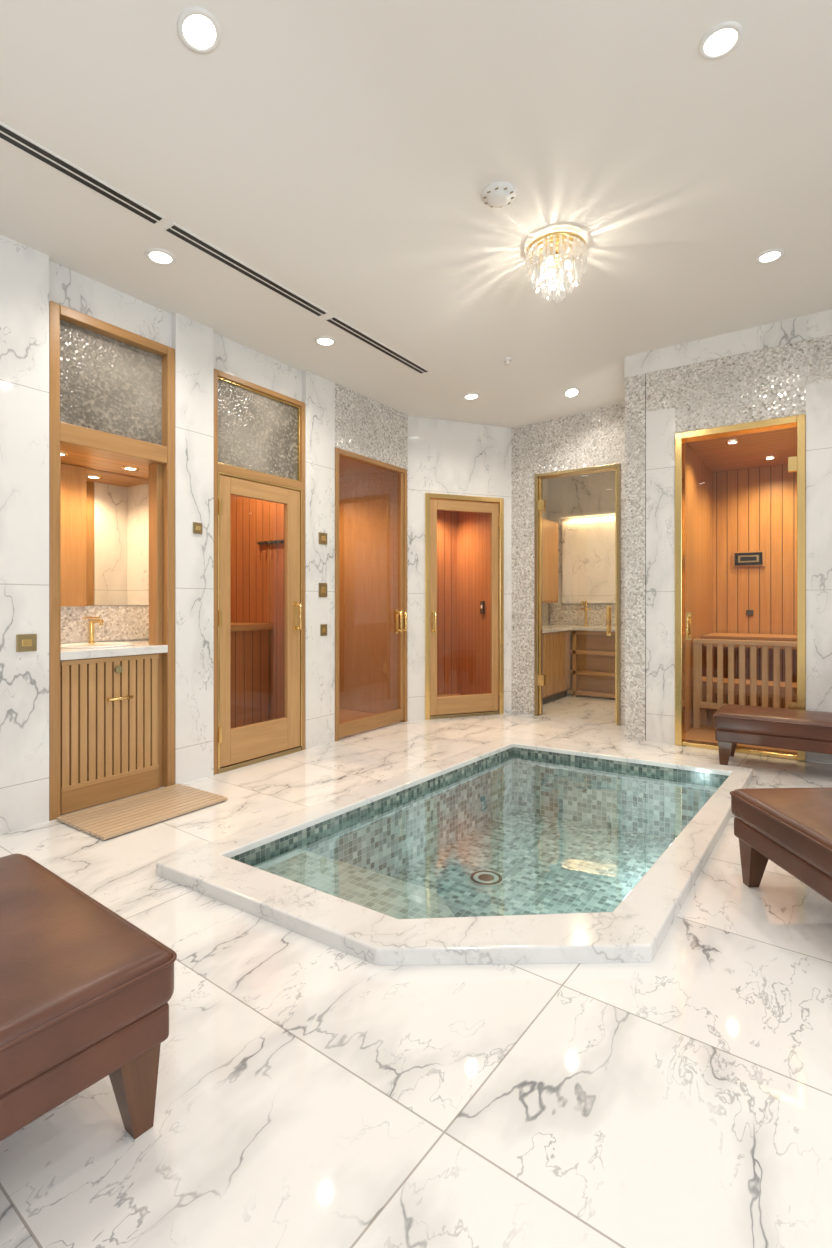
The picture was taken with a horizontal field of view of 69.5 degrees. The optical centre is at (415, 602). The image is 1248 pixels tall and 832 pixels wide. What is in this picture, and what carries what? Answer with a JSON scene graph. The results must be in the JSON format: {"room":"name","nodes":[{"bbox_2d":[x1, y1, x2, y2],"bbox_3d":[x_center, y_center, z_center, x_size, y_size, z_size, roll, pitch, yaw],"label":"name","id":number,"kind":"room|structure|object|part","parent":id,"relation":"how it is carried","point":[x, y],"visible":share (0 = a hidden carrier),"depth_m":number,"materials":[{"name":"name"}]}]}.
{"room":"spa pool room","nodes":[
{"label":"spa pool room","id":0,"kind":"room"},
{"bbox_2d":[0,234,407,834],"bbox_3d":[-2.165,-0.525,2.690,0.140,3.250,7.170,0,0,35],"label":"wall","id":1,"kind":"structure","parent":0,"point":[338,416],"depth_m":3.61,"materials":[{"name":"stone"}]},
{"bbox_2d":[16,634,36,651],"bbox_3d":[-1.904,0.195,2.935,0.012,0.085,0.090,0,0,35],"label":"light switch","id":2,"kind":"object","parent":1,"relation":"attached to","point":[24,642],"visible":1,"depth_m":2.93,"materials":[{"name":"gold metal"}]},
{"bbox_2d":[61,447,148,643],"bbox_3d":[-1.885,0.100,3.599,0.450,2.000,1.025,0,0,35],"label":"wall niche","id":3,"kind":"object","parent":1,"relation":"in","point":[121,623],"depth_m":3.65,"materials":[{"name":"brown wood"}]},
{"bbox_2d":[87,469,148,604],"bbox_3d":[-1.905,-0.407,3.908,0.015,0.845,0.490,0,0,35],"label":"vanity mirror","id":4,"kind":"object","parent":3,"relation":"attached to","point":[117,505],"visible":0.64,"depth_m":3.87,"materials":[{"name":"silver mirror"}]},
{"bbox_2d":[60,319,161,444],"bbox_3d":[-1.700,-1.205,3.354,0.008,0.550,0.606,0,0,35],"label":"glass","id":5,"kind":"object","parent":1,"relation":"attached to","point":[108,385],"visible":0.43,"depth_m":3.33,"materials":[{"name":"glass"}]},
{"bbox_2d":[49,301,174,820],"bbox_3d":[-1.705,-0.214,3.357,0.140,2.628,0.706,0,0,35],"label":"frame","id":6,"kind":"object","parent":1,"relation":"attached to","point":[160,459],"visible":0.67,"depth_m":3.40,"materials":[{"name":"brown wood"}]},
{"bbox_2d":[121,466,138,470],"bbox_3d":[-1.766,-0.830,3.709,0.100,0.006,0.100,0,0,35],"label":"recessed light","id":7,"kind":"object","parent":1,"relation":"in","point":[124,467],"visible":1,"depth_m":3.70,"materials":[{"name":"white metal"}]},
{"bbox_2d":[193,522,201,533],"bbox_3d":[-1.356,-0.465,3.730,0.012,0.070,0.065,0,0,35],"label":"light switch","id":8,"kind":"object","parent":1,"relation":"attached to","point":[197,527],"visible":1,"depth_m":3.72,"materials":[{"name":"gold metal"}]},
{"bbox_2d":[218,380,296,479],"bbox_3d":[-1.096,-1.184,4.194,0.008,0.544,0.722,0,0,35],"label":"glass","id":9,"kind":"object","parent":1,"relation":"attached to","point":[256,432],"visible":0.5,"depth_m":4.17,"materials":[{"name":"glass"}]},
{"bbox_2d":[214,368,304,774],"bbox_3d":[-1.113,-0.202,4.206,0.130,2.603,0.816,0,0,35],"label":"frame","id":10,"kind":"object","parent":1,"relation":"attached to","point":[219,468],"visible":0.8,"depth_m":4.14,"materials":[{"name":"brown wood"}]},
{"bbox_2d":[218,499,301,773],"bbox_3d":[-1.105,0.215,4.199,0.132,1.770,0.748,0,0,35],"label":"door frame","id":11,"kind":"structure","parent":1,"relation":"attached to","point":[295,749],"depth_m":4.02,"materials":[{"name":"gold metal"}]},
{"bbox_2d":[220,475,301,766],"bbox_3d":[-1.056,0.117,4.167,0.099,1.895,0.716,0,0,35],"label":"leaf","id":12,"kind":"object","parent":1,"relation":"attached to","point":[247,742],"depth_m":4.22,"materials":[{"name":"brown wood"}]},
{"bbox_3d":[-0.865,0.100,4.409,0.059,0.230,0.036,0,0,35],"label":"handle","id":13,"kind":"part","parent":12,"relation":"part of","materials":[{"name":"gold metal"}]},
{"bbox_2d":[319,583,326,596],"bbox_3d":[-0.720,-0.100,4.652,0.012,0.110,0.090,0,0,35],"label":"light switch","id":14,"kind":"object","parent":1,"relation":"attached to","point":[322,586],"visible":1,"depth_m":4.64,"materials":[{"name":"gold metal"}]},
{"bbox_2d":[319,532,326,544],"bbox_3d":[-0.720,-0.500,4.652,0.012,0.090,0.090,0,0,35],"label":"light switch","id":15,"kind":"object","parent":1,"relation":"attached to","point":[322,536],"visible":1,"depth_m":4.64,"materials":[{"name":"gold metal"}]},
{"bbox_2d":[320,624,326,635],"bbox_3d":[-0.714,0.210,4.660,0.012,0.090,0.070,0,0,35],"label":"light switch","id":16,"kind":"object","parent":1,"relation":"attached to","point":[323,627],"visible":1,"depth_m":4.65,"materials":[{"name":"gold metal"}]},
{"bbox_2d":[335,447,406,740],"bbox_3d":[-0.416,-0.069,5.207,0.142,2.338,0.976,0,0,35],"label":"frame","id":17,"kind":"object","parent":1,"relation":"attached to","point":[341,454],"visible":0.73,"depth_m":5.54,"materials":[{"name":"brown wood"}]},
{"bbox_2d":[339,473,406,736],"bbox_3d":[-0.359,-0.060,5.168,0.101,2.280,0.896,0,0,35],"label":"glass door","id":18,"kind":"structure","parent":1,"relation":"attached to","point":[346,728],"depth_m":5.51,"materials":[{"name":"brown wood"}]},
{"bbox_2d":[339,459,392,722],"bbox_3d":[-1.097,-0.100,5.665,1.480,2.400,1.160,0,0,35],"label":"glass pane","id":19,"kind":"object","parent":18,"relation":"attached to","point":[365,494],"depth_m":5.92,"materials":[{"name":"brown glass"}]},
{"bbox_3d":[-0.135,0.170,5.470,0.061,0.220,0.097,0,0,44],"label":"handle","id":20,"kind":"part","parent":18,"relation":"part of","materials":[{"name":"gold metal"}]},
{"bbox_2d":[230,495,283,719],"bbox_3d":[-1.722,-0.200,4.760,1.480,2.600,1.000,0,0,35],"label":"wall","id":21,"kind":"structure","parent":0,"point":[256,571],"depth_m":5.05,"materials":[{"name":"brown wood"}]},
{"bbox_2d":[230,622,272,728],"bbox_3d":[-1.878,0.625,4.867,1.040,0.910,0.940,0,0,35],"label":"bench","id":22,"kind":"object","parent":21,"relation":"attached to","point":[249,642],"visible":0.21,"depth_m":4.80,"materials":[{"name":"brown wood"}]},
{"bbox_2d":[257,540,283,544],"bbox_3d":[-1.203,-0.502,4.948,0.320,0.025,0.050,0,0,35],"label":"hook rail","id":23,"kind":"object","parent":21,"relation":"attached to","point":[273,541],"visible":0.99,"depth_m":4.95,"materials":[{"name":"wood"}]},
{"bbox_2d":[0,0,831,427],"bbox_3d":[0.490,-1.875,1.503,6.000,0.250,8.330,0,0,35],"label":"ceiling","id":24,"kind":"structure","parent":0,"point":[344,152],"depth_m":2.67,"materials":[{"name":"paint"}]},
{"bbox_2d":[0,122,164,224],"bbox_3d":[-1.469,-1.751,2.326,0.080,0.010,1.040,0,0,35],"label":"ceiling vent","id":25,"kind":"object","parent":24,"relation":"in","point":[11,136],"visible":1,"depth_m":2.44,"materials":[{"name":"black plastic"}]},
{"bbox_2d":[145,248,175,264],"bbox_3d":[-1.289,-1.746,3.027,0.144,0.013,0.144,0,0,35],"label":"recessed light","id":26,"kind":"object","parent":24,"relation":"in","point":[160,256],"visible":1,"depth_m":3.02,"materials":[{"name":"white plastic"}]},
{"bbox_2d":[177,6,220,53],"bbox_3d":[-0.731,-1.929,2.023,0.142,0.046,0.141,0,0,-11],"label":"recessed light","id":27,"kind":"object","parent":24,"relation":"in","point":[198,29],"visible":1,"depth_m":2.02,"materials":[{"name":"white plastic"}]},
{"bbox_2d":[163,222,328,316],"bbox_3d":[-0.856,-1.751,3.215,0.080,0.010,1.040,0,0,35],"label":"ceiling vent","id":28,"kind":"object","parent":24,"relation":"in","point":[173,228],"visible":1,"depth_m":3.12,"materials":[{"name":"black plastic"}]},
{"bbox_2d":[314,336,335,345],"bbox_3d":[-0.605,-1.746,4.001,0.144,0.013,0.144,0,0,35],"label":"recessed light","id":29,"kind":"object","parent":24,"relation":"in","point":[320,340],"visible":1,"depth_m":3.99,"materials":[{"name":"white plastic"}]},
{"bbox_2d":[325,316,429,373],"bbox_3d":[-0.231,-1.751,4.120,0.080,0.010,1.060,0,0,35],"label":"ceiling vent","id":30,"kind":"object","parent":24,"relation":"in","point":[333,320],"visible":1,"depth_m":4.04,"materials":[{"name":"black plastic"}]},
{"bbox_2d":[463,392,479,399],"bbox_3d":[0.469,-1.751,5.083,0.143,0.023,0.144,0,0,40],"label":"recessed light","id":31,"kind":"object","parent":24,"relation":"in","point":[469,396],"visible":1,"depth_m":5.07,"materials":[{"name":"white plastic"}]},
{"bbox_2d":[481,181,515,207],"bbox_3d":[0.404,-1.982,2.928,0.170,0.036,0.170,0,0,35],"label":"smoke detector","id":32,"kind":"object","parent":24,"relation":"attached to","point":[498,194],"visible":1,"depth_m":2.90,"materials":[{"name":"white plastic"}]},
{"bbox_2d":[504,357,511,364],"bbox_3d":[0.700,-1.838,4.571,0.070,0.041,0.070,0,0,35],"label":"sprinkler head","id":33,"kind":"object","parent":24,"relation":"attached to","point":[507,360],"visible":1,"depth_m":4.56},
{"bbox_2d":[525,231,586,301],"bbox_3d":[0.780,-1.846,3.349,0.337,0.312,0.334,0,0,35],"label":"crystal ceiling light","id":34,"kind":"object","parent":24,"relation":"hanging from","point":[556,245],"visible":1,"depth_m":3.32,"materials":[{"name":"clear glass"}]},
{"bbox_2d":[563,387,579,397],"bbox_3d":[1.377,-1.863,5.307,0.144,0.060,0.136,0,0,1],"label":"recessed light","id":35,"kind":"object","parent":24,"relation":"in","point":[571,392],"visible":1,"depth_m":5.30,"materials":[{"name":"white plastic"}]},
{"bbox_2d":[698,21,742,59],"bbox_3d":[1.082,-1.996,2.132,0.144,0.013,0.144,0,0,35],"label":"recessed light","id":36,"kind":"object","parent":24,"relation":"in","point":[723,38],"visible":1,"depth_m":2.13,"materials":[{"name":"white plastic"}]},
{"bbox_2d":[756,248,783,263],"bbox_3d":[2.037,-1.996,3.454,0.144,0.013,0.144,0,0,35],"label":"recessed light","id":37,"kind":"object","parent":24,"relation":"in","point":[771,255],"visible":1,"depth_m":3.45,"materials":[{"name":"white plastic"}]},
{"bbox_2d":[0,694,831,1247],"bbox_3d":[0.157,1.100,2.868,8.200,0.001,10.300,0,0,35],"label":"floor","id":38,"kind":"structure","parent":0,"point":[310,1093],"depth_m":1.38,"materials":[{"name":"stone"}]},
{"bbox_2d":[0,853,176,1140],"bbox_3d":[-1.293,0.908,0.932,0.860,0.381,1.510,0,0,38],"label":"leather ottoman","id":39,"kind":"object","parent":38,"relation":"on","point":[85,992],"visible":1,"depth_m":1.20,"materials":[{"name":"brown leather"}]},
{"bbox_3d":[-0.597,1.008,1.254,0.086,0.181,0.086,0,0,38],"label":"leg","id":40,"kind":"part","parent":39,"relation":"part of","materials":[{"name":"brown wood"}]},
{"bbox_2d":[60,617,167,814],"bbox_3d":[-1.809,0.590,3.550,0.549,1.010,0.970,0,0,35],"label":"vanity cabinet","id":41,"kind":"object","parent":38,"relation":"on","point":[109,690],"visible":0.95,"depth_m":3.31,"materials":[{"name":"brown wood"}]},
{"bbox_2d":[60,640,167,660],"bbox_3d":[-1.813,0.273,3.553,0.540,0.045,0.970,0,0,35],"label":"countertop","id":42,"kind":"structure","parent":41,"relation":"on","point":[139,647],"depth_m":3.33,"materials":[{"name":"stone"}]},
{"bbox_2d":[83,617,103,643],"bbox_3d":[-1.950,0.168,3.653,0.149,0.165,0.100,0,0,35],"label":"faucet","id":43,"kind":"object","parent":42,"relation":"on","point":[91,622],"depth_m":3.67,"materials":[{"name":"gold metal"}]},
{"bbox_2d":[61,642,133,647],"bbox_3d":[-1.880,0.260,3.508,0.420,0.038,0.420,0,0,35],"label":"basin","id":44,"kind":"object","parent":42,"relation":"in","point":[86,644],"depth_m":3.53,"materials":[{"name":"white ceramic"}]},
{"bbox_3d":[-1.648,0.444,3.336,0.039,0.189,0.140,0,0,35],"label":"bar handle","id":45,"kind":"part","parent":41,"relation":"part of","materials":[{"name":"gold metal"}]},
{"bbox_2d":[56,783,227,839],"bbox_3d":[-1.430,1.089,3.179,0.455,0.019,0.690,0,0,35],"label":"bath mat","id":46,"kind":"object","parent":38,"relation":"on","point":[113,819],"visible":1,"depth_m":3.11,"materials":[{"name":"beige wood"}]},
{"bbox_2d":[156,737,752,965],"bbox_3d":[0.539,1.294,3.115,1.849,0.492,2.940,0,0,35],"label":"plunge pool","id":47,"kind":"object","parent":38,"relation":"in","point":[505,850],"visible":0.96,"depth_m":3.15,"materials":[{"name":"stone"}]},
{"bbox_2d":[543,601,614,703],"bbox_3d":[2.002,0.539,6.691,1.693,1.121,1.428,0,0,35],"label":"bathroom vanity","id":48,"kind":"object","parent":38,"relation":"on","point":[579,654],"visible":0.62,"depth_m":7.00,"materials":[{"name":"brown wood"}]},
{"bbox_2d":[543,625,614,632],"bbox_3d":[2.002,0.300,6.689,1.680,0.040,1.425,0,0,35],"label":"countertop","id":49,"kind":"structure","parent":48,"relation":"on","point":[546,628],"depth_m":6.91,"materials":[{"name":"stone"}]},
{"bbox_2d":[580,601,591,625],"bbox_3d":[2.036,0.130,7.266,0.140,0.301,0.154,0,0,35],"label":"faucet","id":50,"kind":"object","parent":49,"relation":"on","point":[582,602],"depth_m":7.30,"materials":[{"name":"gold metal"}]},
{"bbox_2d":[713,704,831,764],"bbox_3d":[2.653,0.911,3.837,1.310,0.376,0.480,0,0,35],"label":"bench","id":51,"kind":"object","parent":38,"relation":"on","point":[782,728],"visible":0.99,"depth_m":3.86,"materials":[{"name":"brown leather"}]},
{"bbox_3d":[2.082,1.011,4.031,0.086,0.176,0.086,0,0,35],"label":"leg","id":52,"kind":"part","parent":51,"relation":"part of","materials":[{"name":"brown wood"}]},
{"bbox_3d":[2.269,1.011,4.302,0.086,0.176,0.086,0,0,35],"label":"leg","id":53,"kind":"part","parent":51,"relation":"part of","materials":[{"name":"brown wood"}]},
{"bbox_2d":[713,704,831,741],"bbox_3d":[2.653,0.786,3.837,1.300,0.127,0.470,0,0,35],"label":"cushion","id":54,"kind":"object","parent":51,"relation":"on","point":[770,723],"depth_m":3.86,"materials":[{"name":"brown leather"}]},
{"bbox_2d":[730,787,831,901],"bbox_3d":[1.883,0.911,2.057,1.260,0.376,0.730,0,0,-2],"label":"bench","id":55,"kind":"object","parent":38,"relation":"on","point":[791,828],"visible":1,"depth_m":2.13,"materials":[{"name":"brown leather"}]},
{"bbox_3d":[1.318,1.011,2.329,0.086,0.176,0.086,0,0,-2],"label":"leg","id":56,"kind":"part","parent":55,"relation":"part of","materials":[{"name":"brown wood"}]},
{"bbox_2d":[408,415,511,720],"bbox_3d":[0.422,-0.525,5.854,1.120,3.250,0.120,0,0,-21],"label":"wall","id":57,"kind":"structure","parent":0,"point":[445,456],"depth_m":5.72,"materials":[{"name":"stone"}]},
{"bbox_2d":[425,493,503,719],"bbox_3d":[0.457,0.032,5.851,0.838,2.137,0.130,0,0,-21],"label":"frame","id":58,"kind":"object","parent":57,"relation":"attached to","point":[428,496],"visible":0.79,"depth_m":5.77,"materials":[{"name":"brown wood"}]},
{"bbox_2d":[430,499,498,715],"bbox_3d":[0.479,0.038,5.796,0.740,2.053,0.099,0,0,-21],"label":"leaf","id":59,"kind":"object","parent":57,"relation":"attached to","point":[441,705],"depth_m":5.82,"materials":[{"name":"brown wood"}]},
{"bbox_3d":[0.174,0.180,5.655,0.036,0.230,0.059,0,0,-21],"label":"handle","id":60,"kind":"part","parent":59,"relation":"part of","materials":[{"name":"gold metal"}]},
{"bbox_2d":[498,517,501,693],"bbox_3d":[0.828,0.025,5.933,0.030,1.750,0.030,0,0,-21],"label":"hinges","id":61,"kind":"object","parent":57,"relation":"attached to","point":[499,518],"visible":1,"depth_m":5.92,"materials":[{"name":"gold metal"}]},
{"bbox_2d":[437,510,489,696],"bbox_3d":[0.188,-0.035,6.449,1.120,2.270,1.140,0,0,-21],"label":"wall","id":62,"kind":"structure","parent":0,"point":[463,538],"depth_m":7.00,"materials":[{"name":"brown wood"}]},
{"bbox_2d":[480,601,484,613],"bbox_3d":[0.722,0.050,6.535,0.020,0.140,0.070,0,0,-21],"label":"thermometer","id":63,"kind":"object","parent":62,"relation":"attached to","point":[482,603],"visible":1,"depth_m":6.51,"materials":[{"name":"metal"}]},
{"bbox_2d":[512,402,624,725],"bbox_3d":[1.508,-0.525,5.690,1.260,3.250,0.120,0,0,35],"label":"wall","id":64,"kind":"structure","parent":0,"point":[595,437],"depth_m":5.86,"materials":[{"name":"tile"}]},
{"bbox_2d":[538,500,545,685],"bbox_3d":[1.224,-0.100,5.843,0.060,1.800,0.050,0,0,35],"label":"hinges","id":65,"kind":"object","parent":64,"relation":"attached to","point":[541,503],"visible":1,"depth_m":5.82,"materials":[{"name":"gold metal"}]},
{"bbox_2d":[535,463,619,725],"bbox_3d":[1.529,-0.077,5.668,0.820,2.355,0.132,0,0,35],"label":"frame","id":66,"kind":"object","parent":64,"relation":"attached to","point":[610,467],"visible":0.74,"depth_m":5.83,"materials":[{"name":"gold metal"}]},
{"bbox_2d":[539,468,616,721],"bbox_3d":[1.516,-0.070,5.649,0.750,2.300,0.020,0,0,35],"label":"door","id":67,"kind":"structure","parent":64,"relation":"in","point":[615,468],"depth_m":5.43,"materials":[{"name":"gold metal"}]},
{"label":"pane","id":68,"kind":"object","parent":64,"relation":"attached to","visible":0},
{"bbox_2d":[606,605,610,635],"bbox_3d":[1.746,0.160,5.454,0.036,0.280,0.059,0,0,35],"label":"handle","id":69,"kind":"object","parent":68,"relation":"attached to","point":[608,608],"visible":1,"depth_m":5.46,"materials":[{"name":"gold metal"}]},
{"bbox_2d":[543,471,614,624],"bbox_3d":[1.927,-0.250,6.580,1.780,2.700,1.780,0,0,35],"label":"wall","id":70,"kind":"structure","parent":0,"point":[589,493],"depth_m":7.56,"materials":[{"name":"stone"}]},
{"bbox_2d":[543,519,557,602],"bbox_3d":[1.363,-0.500,7.072,0.208,1.000,1.190,0,0,35],"label":"upper cabinet","id":71,"kind":"object","parent":70,"relation":"attached to","point":[550,528],"visible":0.33,"depth_m":7.28,"materials":[{"name":"brown wood"}]},
{"bbox_2d":[543,605,614,625],"bbox_3d":[2.000,0.150,6.692,1.688,0.260,1.428,0,0,35],"label":"backsplash","id":72,"kind":"structure","parent":70,"relation":"attached to","point":[559,614],"depth_m":7.53,"materials":[{"name":"tile"}]},
{"bbox_2d":[559,511,614,518],"bbox_3d":[2.442,-1.077,7.158,1.470,0.025,0.157,0,0,35],"label":"light strip","id":73,"kind":"object","parent":70,"relation":"attached to","point":[611,512],"visible":0.36,"depth_m":7.33,"materials":[{"name":"plastic"}]},
{"bbox_2d":[562,518,614,602],"bbox_3d":[2.435,-0.510,7.211,1.380,1.020,0.077,0,0,35],"label":"mirror","id":74,"kind":"object","parent":70,"relation":"attached to","point":[588,546],"visible":0.36,"depth_m":7.38,"materials":[{"name":"white mirror"}]},
{"bbox_2d":[548,470,614,478],"bbox_3d":[1.921,-1.620,6.571,1.780,0.040,1.800,0,0,35],"label":"ceiling","id":75,"kind":"structure","parent":0,"point":[612,470],"depth_m":7.47,"materials":[{"name":"paint"}]},
{"bbox_2d":[625,309,831,763],"bbox_3d":[3.415,-0.525,4.066,3.750,3.250,0.628,0,0,35],"label":"wall","id":76,"kind":"structure","parent":0,"point":[783,368],"depth_m":4.62,"materials":[{"name":"stone"}]},
{"bbox_2d":[675,414,805,760],"bbox_3d":[2.392,-0.106,4.461,0.848,2.413,0.140,0,0,35],"label":"frame","id":77,"kind":"object","parent":76,"relation":"attached to","point":[799,421],"visible":1,"depth_m":4.41,"materials":[{"name":"gold metal"}]},
{"bbox_2d":[788,456,796,708],"bbox_3d":[2.665,-0.115,4.242,0.055,1.830,0.050,0,0,35],"label":"hinges","id":78,"kind":"object","parent":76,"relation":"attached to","point":[792,461],"visible":0.68,"depth_m":4.22,"materials":[{"name":"gold metal"}]},
{"label":"pane","id":79,"kind":"object","parent":76,"relation":"attached to","visible":0},
{"bbox_2d":[686,613,690,639],"bbox_3d":[2.089,0.180,4.610,0.036,0.210,0.059,0,0,35],"label":"handle","id":80,"kind":"object","parent":79,"relation":"attached to","point":[688,615],"visible":1,"depth_m":4.59,"materials":[{"name":"gold metal"}]},
{"bbox_2d":[685,427,796,752],"bbox_3d":[3.417,-0.125,4.853,2.125,2.450,1.670,0,0,35],"label":"wall","id":81,"kind":"structure","parent":0,"point":[737,500],"depth_m":5.80,"materials":[{"name":"brown wood"}]},
{"bbox_2d":[726,441,738,443],"bbox_3d":[2.608,-1.322,4.943,0.100,0.006,0.100,0,0,35],"label":"recessed light","id":82,"kind":"object","parent":81,"relation":"in","point":[728,442],"visible":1,"depth_m":4.94,"materials":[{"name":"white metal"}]},
{"bbox_2d":[693,639,796,728],"bbox_3d":[3.248,0.695,4.611,2.050,0.770,0.080,0,0,35],"label":"railing","id":83,"kind":"object","parent":81,"relation":"attached to","point":[698,704],"visible":0.72,"depth_m":4.98,"materials":[{"name":"brown wood"}]},
{"bbox_2d":[701,677,796,726],"bbox_3d":[3.392,0.880,4.820,2.050,0.400,0.346,0,0,35],"label":"bench","id":84,"kind":"object","parent":81,"relation":"in","point":[725,680],"visible":0.21,"depth_m":5.10,"materials":[{"name":"brown wood"}]},
{"bbox_2d":[733,551,764,566],"bbox_3d":[3.278,-0.435,5.914,0.280,0.150,0.038,0,0,35],"label":"control panel","id":85,"kind":"object","parent":81,"relation":"attached to","point":[744,558],"visible":1,"depth_m":5.90,"materials":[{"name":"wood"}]},
{"bbox_2d":[746,610,752,614],"bbox_3d":[3.292,0.095,5.916,0.060,0.050,0.018,0,0,35],"label":"thermometer","id":86,"kind":"object","parent":81,"relation":"attached to","point":[748,612],"visible":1,"depth_m":5.91,"materials":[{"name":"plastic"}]},
{"bbox_2d":[703,633,796,719],"bbox_3d":[3.684,0.690,5.244,2.050,0.780,0.616,0,0,35],"label":"bench","id":87,"kind":"object","parent":81,"relation":"in","point":[725,636],"visible":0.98,"depth_m":5.47,"materials":[{"name":"brown wood"}]}
]}

